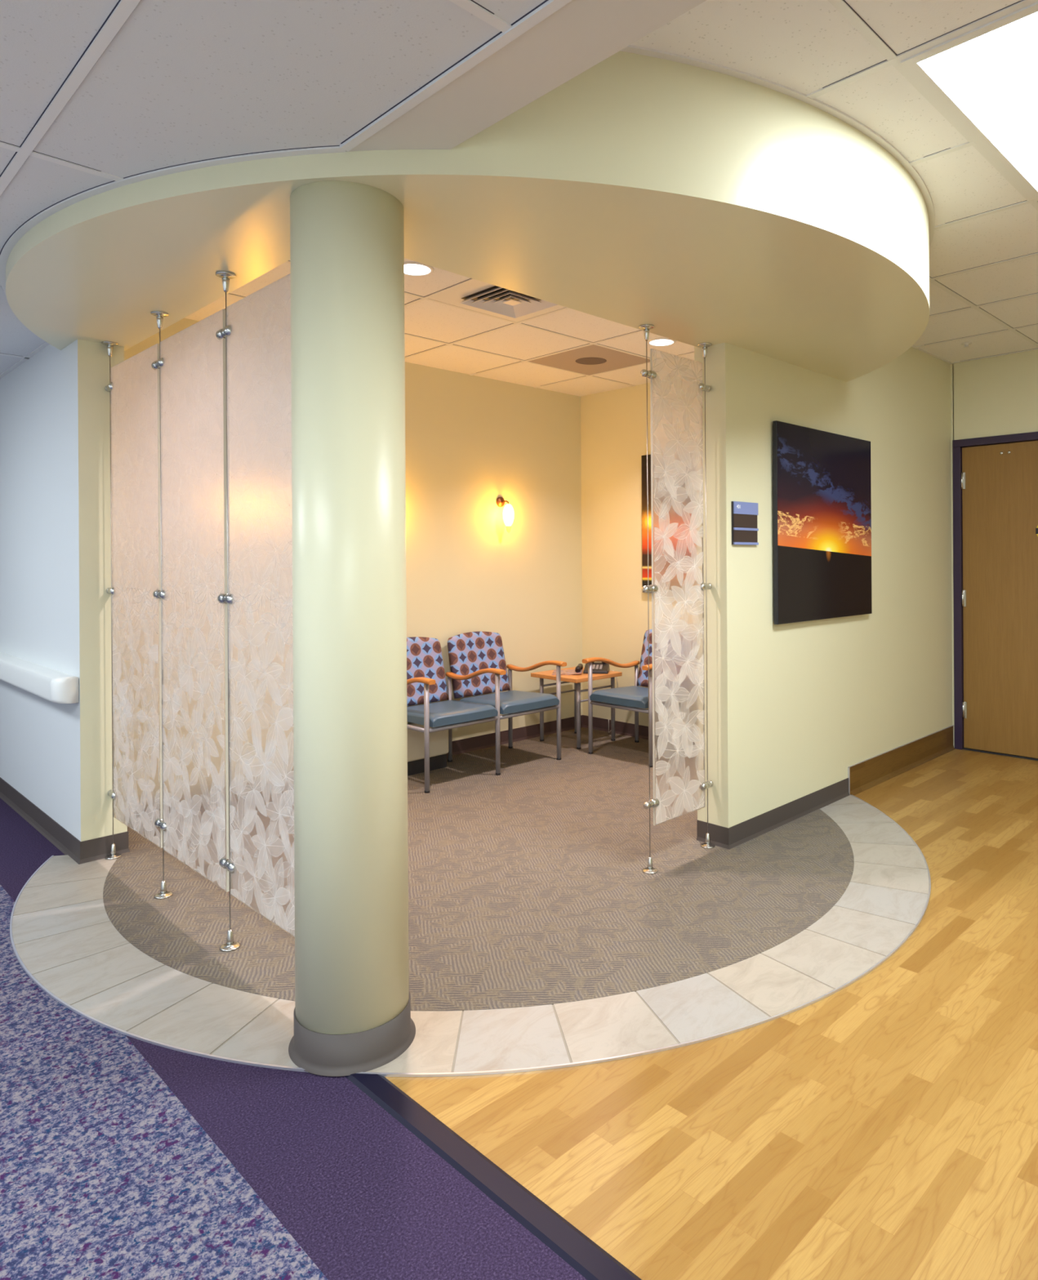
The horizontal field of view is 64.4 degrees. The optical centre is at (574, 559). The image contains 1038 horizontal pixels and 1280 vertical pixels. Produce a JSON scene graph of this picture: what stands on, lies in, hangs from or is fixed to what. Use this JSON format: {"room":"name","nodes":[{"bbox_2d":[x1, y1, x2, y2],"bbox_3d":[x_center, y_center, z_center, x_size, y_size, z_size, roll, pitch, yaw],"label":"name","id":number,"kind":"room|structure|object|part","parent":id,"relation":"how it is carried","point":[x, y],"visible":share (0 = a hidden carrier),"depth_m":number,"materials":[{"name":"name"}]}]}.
{"room":"hospital corridor","nodes":[
{"label":"hospital corridor","id":0,"kind":"room"},
{"bbox_2d":[0,339,127,841],"bbox_3d":[-3.863,-0.040,5.374,4.960,2.750,0.185,0,0,44],"label":"wall","id":1,"kind":"structure","parent":0,"point":[55,528],"depth_m":3.78,"materials":[{"name":"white paint"}]},
{"bbox_2d":[0,652,79,703],"bbox_3d":[-3.959,0.576,5.277,4.954,0.115,0.095,0,0,44],"label":"handrail","id":2,"kind":"object","parent":1,"relation":"attached to","point":[54,686],"visible":1,"depth_m":3.73,"materials":[{"name":"white plastic"}]},
{"bbox_2d":[0,777,130,864],"bbox_3d":[-3.849,1.286,5.369,4.976,0.098,0.217,0,0,44],"label":"baseboard","id":3,"kind":"structure","parent":1,"relation":"attached to","point":[91,850],"depth_m":3.78,"materials":[{"name":"grey rubber"}]},
{"bbox_2d":[0,146,346,293],"bbox_3d":[-1.625,-1.027,2.776,2.498,0.007,0.467,0,0,44],"label":"trim","id":4,"kind":"structure","parent":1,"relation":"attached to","point":[14,239],"depth_m":2.22,"materials":[{"name":"white metal"}]},
{"bbox_2d":[0,0,548,254],"bbox_3d":[0.172,-1.041,1.003,7.549,0.002,0.452,0,0,44],"label":"trim","id":5,"kind":"structure","parent":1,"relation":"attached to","point":[545,1],"depth_m":2.02,"materials":[{"name":"grey"}]},
{"bbox_2d":[0,342,951,378],"bbox_3d":[-0.945,-1.177,4.871,10.138,0.294,2.695,0,0,10],"label":"trim","id":6,"kind":"structure","parent":1,"relation":"attached to","point":[42,346],"depth_m":4.33,"materials":[{"name":"white metal"}]},
{"bbox_2d":[0,0,545,374],"bbox_3d":[-2.364,-1.032,1.738,12.200,0.024,2.985,0,0,44],"label":"ceiling","id":7,"kind":"structure","parent":0,"point":[94,93],"depth_m":1.76,"materials":[{"name":"tile"}]},
{"bbox_2d":[339,0,572,151],"bbox_3d":[1.225,-1.044,0.295,5.053,0.009,0.024,0,0,44],"label":"trim","id":8,"kind":"structure","parent":7,"relation":"attached to","point":[548,8],"depth_m":1.73,"materials":[{"name":"white metal"}]},
{"bbox_2d":[124,318,582,741],"bbox_3d":[-1.138,-0.058,5.306,0.150,2.750,3.530,0,0,44],"label":"wall","id":9,"kind":"structure","parent":0,"point":[471,442],"depth_m":5.79,"materials":[{"name":"yellow paint"}]},
{"bbox_2d":[496,497,511,533],"bbox_3d":[-0.483,-0.317,5.776,0.131,0.256,0.082,0,0,44],"label":"wall sconce","id":10,"kind":"object","parent":9,"relation":"attached to","point":[500,501],"visible":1,"depth_m":5.79,"materials":[{"name":"brown metal"}]},
{"bbox_3d":[-0.523,-0.409,5.814,0.020,0.072,0.072,0,0,44],"label":"plate","id":11,"kind":"part","parent":10,"relation":"part of","materials":[{"name":"brown metal"}]},
{"bbox_2d":[0,727,853,1279],"bbox_3d":[-1.112,1.364,3.001,12.200,0.106,6.520,0,0,44],"label":"floor","id":12,"kind":"structure","parent":0,"point":[528,886],"depth_m":2.44,"materials":[{"name":"carpet"}]},
{"bbox_2d":[150,311,172,899],"bbox_3d":[-1.615,0.176,3.213,0.104,2.277,0.064,0,0,44],"label":"rod","id":13,"kind":"object","parent":12,"relation":"on","point":[163,894],"visible":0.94,"depth_m":3.21,"materials":[{"name":"silver metal"}]},
{"bbox_2d":[160,309,229,892],"bbox_3d":[-1.397,0.140,2.995,0.588,1.978,0.015,0,0,44],"label":"glass panel","id":14,"kind":"object","parent":13,"relation":"attached to","point":[193,374],"visible":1,"depth_m":2.96,"materials":[{"name":"beige glass"}]},
{"bbox_2d":[215,271,239,951],"bbox_3d":[-1.174,0.173,2.781,0.104,2.277,0.064,0,0,44],"label":"rod","id":15,"kind":"object","parent":12,"relation":"on","point":[230,944],"visible":0.94,"depth_m":2.78,"materials":[{"name":"silver metal"}]},
{"bbox_2d":[226,273,294,937],"bbox_3d":[-0.963,0.137,2.571,0.565,1.978,0.015,0,0,44],"label":"glass panel","id":16,"kind":"object","parent":15,"relation":"attached to","point":[260,510],"visible":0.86,"depth_m":2.59,"materials":[{"name":"beige glass"}]},
{"bbox_2d":[406,631,566,793],"bbox_3d":[-0.660,0.898,5.181,0.641,0.820,1.086,0,0,44],"label":"chairs","id":17,"kind":"object","parent":12,"relation":"on","point":[477,660],"visible":0.86,"depth_m":5.23,"materials":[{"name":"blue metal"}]},
{"bbox_3d":[-1.005,0.966,4.792,0.480,0.024,0.025,0,0,44],"label":"rail","id":18,"kind":"part","parent":17,"relation":"part of","materials":[{"name":"grey metal"}]},
{"bbox_3d":[-0.991,0.719,4.776,0.545,0.100,0.046,0,0,44],"label":"armrest","id":19,"kind":"part","parent":17,"relation":"part of","materials":[{"name":"brown wood"}]},
{"bbox_3d":[-0.833,0.998,4.624,0.029,0.602,0.029,0,0,44],"label":"leg","id":20,"kind":"part","parent":17,"relation":"part of","materials":[{"name":"grey metal"}]},
{"bbox_3d":[-1.018,0.698,5.167,0.456,0.424,0.070,0,-13,-46],"label":"backrest","id":21,"kind":"part","parent":17,"relation":"part of","materials":[{"name":"fabric"}]},
{"bbox_3d":[-0.812,1.030,5.331,0.029,0.538,0.029,0,0,44],"label":"leg","id":22,"kind":"part","parent":17,"relation":"part of","materials":[{"name":"grey metal"}]},
{"bbox_3d":[-0.795,0.910,4.949,0.480,0.066,0.476,0,0,44],"label":"seat","id":23,"kind":"part","parent":17,"relation":"part of","materials":[{"name":"blue leather"}]},
{"bbox_3d":[-0.652,0.963,4.809,0.025,0.024,0.520,0,0,44],"label":"rail","id":24,"kind":"part","parent":17,"relation":"part of","materials":[{"name":"grey metal"}]},
{"bbox_3d":[-0.627,0.716,5.147,0.545,0.100,0.046,0,0,44],"label":"armrest","id":25,"kind":"part","parent":17,"relation":"part of","materials":[{"name":"brown wood"}]},
{"bbox_3d":[-0.655,0.696,5.538,0.456,0.424,0.070,0,-13,-46],"label":"backrest","id":26,"kind":"part","parent":17,"relation":"part of","materials":[{"name":"fabric"}]},
{"bbox_3d":[-0.470,0.996,4.995,0.029,0.602,0.029,0,0,44],"label":"leg","id":27,"kind":"part","parent":17,"relation":"part of","materials":[{"name":"grey metal"}]},
{"bbox_3d":[-0.431,0.908,5.321,0.480,0.066,0.476,0,0,44],"label":"seat","id":28,"kind":"part","parent":17,"relation":"part of","materials":[{"name":"blue leather"}]},
{"bbox_3d":[-0.449,1.028,5.703,0.029,0.538,0.029,0,0,44],"label":"leg","id":29,"kind":"part","parent":17,"relation":"part of","materials":[{"name":"grey metal"}]},
{"bbox_3d":[-0.288,0.961,5.181,0.025,0.024,0.520,0,0,44],"label":"rail","id":30,"kind":"part","parent":17,"relation":"part of","materials":[{"name":"grey metal"}]},
{"bbox_3d":[-0.263,0.714,5.519,0.545,0.100,0.046,0,0,44],"label":"armrest","id":31,"kind":"part","parent":17,"relation":"part of","materials":[{"name":"brown wood"}]},
{"bbox_3d":[-0.106,0.994,5.367,0.029,0.602,0.029,0,0,44],"label":"leg","id":32,"kind":"part","parent":17,"relation":"part of","materials":[{"name":"grey metal"}]},
{"bbox_2d":[530,666,622,749],"bbox_3d":[0.012,1.057,5.901,0.460,0.494,0.470,0,0,44],"label":"side table","id":33,"kind":"object","parent":12,"relation":"on","point":[576,679],"visible":0.84,"depth_m":5.84,"materials":[{"name":"brown wood"}]},
{"bbox_3d":[-0.239,1.068,5.923,0.029,0.456,0.029,0,0,44],"label":"leg","id":34,"kind":"part","parent":33,"relation":"part of","materials":[{"name":"grey metal"}]},
{"bbox_3d":[-0.116,0.910,6.050,0.015,0.015,0.355,0,0,44],"label":"cross rail","id":35,"kind":"part","parent":33,"relation":"part of","materials":[{"name":"grey metal"}]},
{"bbox_3d":[-0.116,0.980,6.050,0.015,0.015,0.355,0,0,44],"label":"cross rail","id":36,"kind":"part","parent":33,"relation":"part of","materials":[{"name":"grey metal"}]},
{"bbox_2d":[551,668,582,675],"bbox_3d":[-0.053,0.803,5.901,0.210,0.013,0.260,0,0,2],"label":"magazine","id":37,"kind":"object","parent":33,"relation":"on","point":[563,672],"visible":0.77,"depth_m":5.87,"materials":[{"name":"white paper"}]},
{"bbox_3d":[0.009,1.066,6.177,0.029,0.456,0.029,0,0,44],"label":"leg","id":38,"kind":"part","parent":33,"relation":"part of","materials":[{"name":"grey metal"}]},
{"bbox_3d":[0.025,1.066,5.664,0.029,0.456,0.029,0,0,44],"label":"leg","id":39,"kind":"part","parent":33,"relation":"part of","materials":[{"name":"grey metal"}]},
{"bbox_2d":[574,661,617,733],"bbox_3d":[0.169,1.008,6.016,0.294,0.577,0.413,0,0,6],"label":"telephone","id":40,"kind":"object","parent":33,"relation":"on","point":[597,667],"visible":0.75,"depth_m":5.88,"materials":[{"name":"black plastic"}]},
{"bbox_3d":[0.272,1.048,6.090,0.042,0.495,0.253,0,0,-9],"label":"cord","id":41,"kind":"part","parent":40,"relation":"part of","materials":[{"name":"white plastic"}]},
{"bbox_3d":[0.148,0.908,5.791,0.015,0.015,0.355,0,0,44],"label":"cross rail","id":42,"kind":"part","parent":33,"relation":"part of","materials":[{"name":"grey metal"}]},
{"bbox_3d":[0.274,1.064,5.918,0.029,0.456,0.029,0,0,44],"label":"leg","id":43,"kind":"part","parent":33,"relation":"part of","materials":[{"name":"grey metal"}]},
{"bbox_2d":[582,629,652,767],"bbox_3d":[0.475,0.891,5.532,0.566,0.820,0.641,0,0,44],"label":"chair","id":44,"kind":"object","parent":12,"relation":"on","point":[632,698],"visible":0.51,"depth_m":5.51,"materials":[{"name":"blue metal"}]},
{"bbox_3d":[0.104,0.992,5.524,0.029,0.602,0.029,0,0,44],"label":"leg","id":45,"kind":"part","parent":44,"relation":"part of","materials":[{"name":"grey metal"}]},
{"bbox_3d":[0.254,0.710,5.679,0.046,0.100,0.545,0,0,44],"label":"armrest","id":46,"kind":"part","parent":44,"relation":"part of","materials":[{"name":"brown wood"}]},
{"bbox_3d":[0.429,0.902,5.485,0.476,0.066,0.480,0,0,44],"label":"seat","id":47,"kind":"part","parent":44,"relation":"part of","materials":[{"name":"blue leather"}]},
{"bbox_3d":[0.290,0.957,5.342,0.520,0.024,0.025,0,0,44],"label":"rail","id":48,"kind":"part","parent":44,"relation":"part of","materials":[{"name":"grey metal"}]},
{"bbox_3d":[0.440,1.022,5.867,0.029,0.538,0.029,0,0,44],"label":"leg","id":49,"kind":"part","parent":44,"relation":"part of","materials":[{"name":"grey metal"}]},
{"bbox_3d":[0.645,0.687,5.707,0.456,0.424,0.070,0,-13,44],"label":"backrest","id":50,"kind":"part","parent":44,"relation":"part of","materials":[{"name":"fabric"}]},
{"bbox_3d":[0.626,0.708,5.315,0.046,0.100,0.545,0,0,44],"label":"armrest","id":51,"kind":"part","parent":44,"relation":"part of","materials":[{"name":"brown wood"}]},
{"bbox_3d":[0.476,0.990,5.160,0.029,0.602,0.029,0,0,44],"label":"leg","id":52,"kind":"part","parent":44,"relation":"part of","materials":[{"name":"grey metal"}]},
{"bbox_2d":[638,324,659,874],"bbox_3d":[0.314,0.164,3.442,0.064,2.277,0.084,0,0,44],"label":"rod","id":53,"kind":"object","parent":12,"relation":"on","point":[651,588],"visible":1,"depth_m":3.43,"materials":[{"name":"silver metal"}]},
{"bbox_2d":[649,348,704,825],"bbox_3d":[0.453,0.115,3.582,0.013,2.005,0.358,0,0,44],"label":"glass panel","id":54,"kind":"object","parent":53,"relation":"attached to","point":[675,393],"visible":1,"depth_m":3.57,"materials":[{"name":"beige glass"}]},
{"bbox_2d":[697,342,715,848],"bbox_3d":[0.589,0.162,3.724,0.064,2.277,0.084,0,0,44],"label":"rod","id":55,"kind":"object","parent":12,"relation":"on","point":[704,586],"visible":0.99,"depth_m":3.73,"materials":[{"name":"silver metal"}]},
{"bbox_2d":[184,257,693,396],"bbox_3d":[-0.338,-1.279,4.416,2.250,0.024,3.390,0,0,44],"label":"ceiling","id":56,"kind":"structure","parent":0,"point":[438,335],"depth_m":4.74,"materials":[{"name":"white tile"}]},
{"bbox_2d":[404,261,434,276],"bbox_3d":[-0.700,-1.265,3.582,0.172,0.007,0.172,0,0,44],"label":"recessed light","id":57,"kind":"object","parent":56,"relation":"in","point":[412,268],"visible":0.7,"depth_m":3.58,"materials":[{"name":"white metal"}]},
{"bbox_2d":[428,280,565,322],"bbox_3d":[-0.305,-1.258,3.985,0.576,0.027,0.576,0,0,44],"label":"ceiling vent","id":58,"kind":"object","parent":56,"relation":"in","point":[476,295],"visible":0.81,"depth_m":4.00,"materials":[{"name":"white metal"}]},
{"bbox_3d":[-0.304,-1.247,3.985,0.064,0.004,0.064,0,0,44],"label":"plate","id":59,"kind":"part","parent":58,"relation":"part of","materials":[{"name":"silver metal"}]},
{"bbox_2d":[528,344,649,375],"bbox_3d":[0.103,-1.272,5.259,0.572,0.004,0.572,0,0,44],"label":"air vent","id":60,"kind":"object","parent":56,"relation":"attached to","point":[592,359],"visible":0.98,"depth_m":5.24,"materials":[{"name":"grey metal"}]},
{"bbox_2d":[646,337,675,346],"bbox_3d":[0.507,-1.273,4.814,0.172,0.007,0.172,0,0,44],"label":"recessed light","id":61,"kind":"object","parent":56,"relation":"in","point":[659,342],"visible":0.95,"depth_m":4.81,"materials":[{"name":"white metal"}]},
{"bbox_2d":[5,51,928,382],"bbox_3d":[-0.232,-1.205,3.187,3.940,0.467,2.198,0,0,-11],"label":"curved soffit","id":62,"kind":"structure","parent":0,"point":[695,205],"depth_m":2.47,"materials":[{"name":"yellow paint"}]},
{"bbox_2d":[13,803,924,1071],"bbox_3d":[-0.154,1.309,3.169,3.940,0.003,2.090,0,0,-15],"label":"grout","id":63,"kind":"structure","parent":0,"point":[642,1000],"depth_m":2.39,"materials":[{"name":"beige"}]},
{"bbox_2d":[11,794,928,1072],"bbox_3d":[-0.153,1.308,3.167,3.940,0.004,2.087,0,0,-15],"label":"floor stone tile","id":64,"kind":"structure","parent":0,"point":[698,1006],"depth_m":2.48,"materials":[{"name":"beige tile"}]},
{"bbox_2d":[101,341,121,859],"bbox_3d":[-2.045,0.179,3.635,0.084,2.277,0.064,0,0,44],"label":"rod","id":65,"kind":"object","parent":64,"relation":"on","point":[108,388],"visible":0.91,"depth_m":3.64,"materials":[{"name":"silver metal"}]},
{"bbox_2d":[111,343,162,848],"bbox_3d":[-1.832,0.143,3.422,0.572,1.978,0.015,0,0,44],"label":"glass panel","id":66,"kind":"object","parent":65,"relation":"attached to","point":[135,491],"visible":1,"depth_m":3.39,"materials":[{"name":"beige glass"}]},
{"bbox_2d":[288,181,415,1075],"bbox_3d":[-0.614,0.172,2.252,0.336,2.283,0.336,0,0,44],"label":"round column","id":67,"kind":"structure","parent":64,"relation":"on","point":[352,1010],"depth_m":2.12,"materials":[{"name":"paint"}]},
{"bbox_2d":[9,794,930,1076],"bbox_3d":[-0.153,1.308,3.166,3.952,0.006,2.097,0,0,-15],"label":"trim","id":68,"kind":"structure","parent":64,"relation":"on","point":[37,982],"depth_m":2.24,"materials":[{"name":"silver metal"}]},
{"bbox_2d":[346,0,706,151],"bbox_3d":[1.292,-1.246,0.372,5.063,0.404,0.180,0,0,44],"label":"ceiling beam","id":69,"kind":"structure","parent":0,"point":[581,34],"depth_m":1.73,"materials":[{"name":"white paint"}]},
{"bbox_2d":[580,382,651,726],"bbox_3d":[0.880,-0.071,5.702,2.180,2.750,0.140,0,0,44],"label":"wall","id":70,"kind":"structure","parent":0,"point":[613,423],"depth_m":6.18,"materials":[{"name":"yellow paint"}]},
{"bbox_2d":[640,454,651,586],"bbox_3d":[0.852,-0.261,5.606,1.000,0.990,0.034,0,0,44],"label":"picture","id":71,"kind":"object","parent":70,"relation":"attached to","point":[643,458],"visible":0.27,"depth_m":5.92,"materials":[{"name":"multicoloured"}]},
{"bbox_3d":[0.848,-0.261,5.602,1.000,0.990,0.022,0,0,44],"label":"panel","id":72,"kind":"part","parent":71,"relation":"part of","materials":[{"name":"black"}]},
{"bbox_2d":[385,748,1037,1279],"bbox_3d":[2.001,1.347,3.035,7.800,0.100,4.955,0,0,44],"label":"floor","id":73,"kind":"structure","parent":0,"point":[884,1126],"depth_m":1.94,"materials":[{"name":"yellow wood"}]},
{"bbox_2d":[344,1073,641,1279],"bbox_3d":[1.252,1.299,0.339,5.098,0.006,0.069,0,0,44],"label":"trim","id":74,"kind":"structure","parent":73,"relation":"on","point":[589,1260],"depth_m":1.72,"materials":[{"name":"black rubber"}]},
{"bbox_2d":[693,342,952,827],"bbox_3d":[1.573,-0.075,4.730,0.170,2.750,2.720,0,0,44],"label":"wall","id":75,"kind":"structure","parent":0,"point":[791,706],"depth_m":4.29,"materials":[{"name":"yellow paint"}]},
{"bbox_2d":[446,715,954,849],"bbox_3d":[0.150,1.232,4.809,2.374,0.155,4.610,0,0,44],"label":"baseboard","id":76,"kind":"structure","parent":75,"relation":"attached to","point":[730,837],"depth_m":4.83,"materials":[{"name":"grey rubber"}]},
{"bbox_2d":[730,501,758,545],"bbox_3d":[0.786,-0.167,3.795,0.014,0.196,0.205,0,0,44],"label":"room sign","id":77,"kind":"object","parent":75,"relation":"attached to","point":[744,514],"visible":1,"depth_m":3.79,"materials":[{"name":"black plastic"}]},
{"bbox_3d":[0.789,-0.237,3.794,0.005,0.056,0.201,0,0,44],"label":"header plate","id":78,"kind":"part","parent":77,"relation":"part of","materials":[{"name":"blue plastic"}]},
{"bbox_3d":[0.790,-0.141,3.794,0.006,0.011,0.201,0,0,44],"label":"blue rail","id":79,"kind":"part","parent":77,"relation":"part of","materials":[{"name":"blue plastic"}]},
{"bbox_3d":[0.791,-0.075,3.794,0.006,0.011,0.201,0,0,44],"label":"blue rail","id":80,"kind":"part","parent":77,"relation":"part of","materials":[{"name":"blue plastic"}]},
{"bbox_2d":[772,420,871,624],"bbox_3d":[1.317,-0.181,4.323,0.034,0.980,1.022,0,0,44],"label":"picture","id":81,"kind":"object","parent":75,"relation":"attached to","point":[822,483],"visible":1,"depth_m":4.25,"materials":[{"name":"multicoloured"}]},
{"bbox_2d":[847,724,953,795],"bbox_3d":[2.052,1.216,5.082,0.009,0.156,1.557,0,0,44],"label":"trim","id":82,"kind":"structure","parent":75,"relation":"attached to","point":[849,766],"depth_m":4.80,"materials":[{"name":"silver metal"}]},
{"bbox_2d":[631,0,1037,364],"bbox_3d":[2.871,-1.356,2.155,5.300,0.024,4.579,0,0,44],"label":"ceiling","id":83,"kind":"structure","parent":0,"point":[845,55],"depth_m":2.42,"materials":[{"name":"white tile"}]},
{"bbox_2d":[619,44,934,247],"bbox_3d":[0.896,-1.334,3.084,0.755,0.007,3.101,0,0,36],"label":"trim","id":84,"kind":"structure","parent":83,"relation":"attached to","point":[827,108],"depth_m":2.37,"materials":[{"name":"beige paint"}]},
{"bbox_2d":[960,342,971,348],"bbox_3d":[2.434,-1.332,5.110,0.060,0.027,0.060,0,0,44],"label":"sprinkler head","id":85,"kind":"object","parent":83,"relation":"attached to","point":[965,344],"visible":1,"depth_m":5.10},
{"bbox_2d":[900,1,1037,200],"bbox_3d":[1.497,-1.335,2.417,0.586,0.010,1.196,0,0,44],"label":"ceiling light panel","id":86,"kind":"object","parent":83,"relation":"attached to","point":[984,77],"visible":1,"depth_m":2.30,"materials":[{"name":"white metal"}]},
{"bbox_2d":[950,349,1037,747],"bbox_3d":[4.470,-0.094,3.901,5.470,2.750,0.150,0,0,44],"label":"wall","id":87,"kind":"structure","parent":0,"point":[994,396],"depth_m":5.46,"materials":[{"name":"yellow paint"}]},
{"bbox_2d":[951,431,1037,760],"bbox_3d":[3.005,0.235,5.314,1.025,2.110,0.144,0,0,44],"label":"door","id":88,"kind":"structure","parent":87,"relation":"in","point":[995,477],"depth_m":5.45,"materials":[{"name":"brown wood"}]},
{"bbox_3d":[3.016,1.285,5.319,0.925,0.010,0.130,0,0,44],"label":"sill","id":89,"kind":"part","parent":88,"relation":"part of","materials":[{"name":"black wood"}]}
]}

